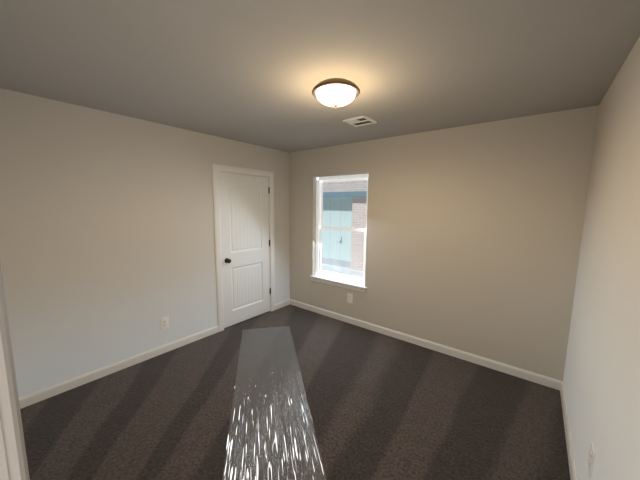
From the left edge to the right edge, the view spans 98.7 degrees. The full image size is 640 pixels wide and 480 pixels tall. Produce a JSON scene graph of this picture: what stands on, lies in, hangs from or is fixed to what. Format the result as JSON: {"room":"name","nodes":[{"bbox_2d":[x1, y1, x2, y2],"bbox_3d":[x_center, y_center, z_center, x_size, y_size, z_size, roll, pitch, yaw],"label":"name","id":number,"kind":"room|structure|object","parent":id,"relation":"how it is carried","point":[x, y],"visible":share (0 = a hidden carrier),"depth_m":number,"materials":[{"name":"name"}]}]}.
{"room":"empty bedroom","nodes":[
{"label":"empty bedroom","id":0,"kind":"room"},
{"bbox_2d":[0,88,289,397],"bbox_3d":[-1.519,-0.011,3.280,0.120,2.473,3.480,6,9,38],"label":"wall","id":1,"kind":"structure","parent":0,"point":[107,246],"depth_m":2.56,"materials":[{"name":"grey paint"}]},
{"bbox_2d":[19,299,289,408],"bbox_3d":[-1.492,1.179,3.371,0.013,0.090,3.200,6,9,38],"label":"baseboard","id":2,"kind":"structure","parent":1,"relation":"attached to","point":[46,393],"depth_m":2.68,"materials":[{"name":"white wood"}]},
{"bbox_2d":[161,316,168,329],"bbox_3d":[-1.719,0.923,3.049,0.009,0.139,0.085,6,9,38],"label":"electrical outlet","id":3,"kind":"object","parent":1,"relation":"attached to","point":[164,322],"visible":1,"depth_m":3.05,"materials":[{"name":"white plastic"}]},
{"bbox_2d":[212,163,274,331],"bbox_3d":[-1.054,0.086,3.874,0.138,2.145,0.989,6,9,38],"label":"door frame","id":4,"kind":"structure","parent":1,"relation":"attached to","point":[217,169],"depth_m":3.57,"materials":[{"name":"white wood"}]},
{"bbox_2d":[219,172,270,327],"bbox_3d":[-1.000,0.130,3.841,0.108,2.042,0.814,6,9,38],"label":"door","id":5,"kind":"structure","parent":1,"relation":"in","point":[244,216],"depth_m":3.82,"materials":[{"name":"white wood"}]},
{"bbox_2d":[20,305,570,479],"bbox_3d":[-0.360,1.453,2.050,3.697,0.100,4.229,6,9,38],"label":"floor","id":6,"kind":"structure","parent":0,"point":[382,407],"depth_m":2.17,"materials":[{"name":"black carpet"}]},
{"bbox_2d":[222,327,323,479],"bbox_3d":[-0.428,1.359,2.357,0.620,0.006,2.800,-1,7,-12],"label":"plastic film","id":7,"kind":"object","parent":6,"relation":"on","point":[275,440],"visible":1,"depth_m":2.05,"materials":[{"name":"clear plastic"}]},
{"bbox_2d":[0,0,639,152],"bbox_3d":[-0.332,-1.100,1.731,3.697,0.100,4.229,6,9,38],"label":"ceiling","id":8,"kind":"structure","parent":0,"point":[254,72],"depth_m":1.56,"materials":[{"name":"grey paint"}]},
{"bbox_2d":[312,78,359,107],"bbox_3d":[0.109,-0.988,1.896,0.331,0.153,0.331,6,9,38],"label":"lamp","id":9,"kind":"object","parent":8,"relation":"attached to","point":[336,92],"visible":1,"depth_m":1.80,"materials":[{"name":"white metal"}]},
{"bbox_2d":[342,115,376,126],"bbox_3d":[0.391,-1.154,2.680,0.250,0.012,0.250,6,9,38],"label":"ceiling vent","id":10,"kind":"object","parent":8,"relation":"in","point":[360,121],"visible":0.98,"depth_m":2.66,"materials":[{"name":"white metal"}]},
{"bbox_2d":[290,105,598,380],"bbox_3d":[0.961,-0.003,3.441,3.577,2.473,0.160,6,9,38],"label":"wall","id":11,"kind":"structure","parent":0,"point":[473,237],"depth_m":2.86,"materials":[{"name":"grey paint"}]},
{"bbox_2d":[310,174,367,292],"bbox_3d":[0.290,-0.118,3.938,0.985,1.582,0.185,6,9,38],"label":"window","id":12,"kind":"structure","parent":11,"relation":"in","point":[320,227],"depth_m":4.01,"materials":[{"name":"white plastic"}]},
{"bbox_2d":[347,293,352,302],"bbox_3d":[0.419,0.816,3.857,0.085,0.139,0.009,6,9,38],"label":"electrical outlet","id":13,"kind":"object","parent":11,"relation":"attached to","point":[349,297],"visible":1,"depth_m":3.85,"materials":[{"name":"white plastic"}]},
{"bbox_2d":[290,299,561,389],"bbox_3d":[0.847,1.182,3.558,3.457,0.090,0.013,6,9,38],"label":"baseboard","id":14,"kind":"structure","parent":11,"relation":"attached to","point":[553,383],"depth_m":3.11,"materials":[{"name":"white wood"}]},
{"bbox_2d":[563,36,639,479],"bbox_3d":[1.008,0.337,0.732,0.120,2.473,4.069,6,9,38],"label":"wall","id":15,"kind":"structure","parent":0,"point":[601,380],"depth_m":1.37,"materials":[{"name":"grey paint"}]},
{"bbox_2d":[560,381,576,479],"bbox_3d":[1.212,1.474,1.259,0.013,0.090,3.200,6,9,38],"label":"baseboard","id":16,"kind":"structure","parent":15,"relation":"attached to","point":[572,469],"depth_m":1.92,"materials":[{"name":"white wood"}]},
{"bbox_2d":[587,441,594,478],"bbox_3d":[1.325,1.074,1.345,0.009,0.139,0.085,6,9,38],"label":"electrical outlet","id":17,"kind":"object","parent":15,"relation":"attached to","point":[591,460],"visible":0.98,"depth_m":1.33,"materials":[{"name":"white plastic"}]},
{"bbox_3d":[-1.155,0.295,0.873,3.457,2.473,0.120,6,9,38],"label":"wall","id":18,"kind":"structure","parent":0,"visible":0},
{"bbox_2d":[0,264,29,479],"bbox_3d":[-0.130,0.564,0.101,0.854,2.152,0.138,6,9,38],"label":"trim","id":19,"kind":"structure","parent":18,"relation":"attached to","point":[13,461],"depth_m":0.32,"materials":[{"name":"grey wood"}]},
{"label":"outside","id":20,"kind":"structure","parent":0,"visible":0},
{"bbox_2d":[321,263,362,277],"bbox_3d":[2.211,0.905,9.478,24.000,0.200,10.640,6,9,38],"label":"ground","id":21,"kind":"structure","parent":20,"point":[348,272],"depth_m":8.36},
{"bbox_2d":[321,180,366,270],"bbox_3d":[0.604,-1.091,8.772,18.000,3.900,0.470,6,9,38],"label":"house","id":22,"kind":"structure","parent":21,"relation":"on","point":[354,198],"depth_m":8.67,"materials":[{"name":"blue"}]}
]}

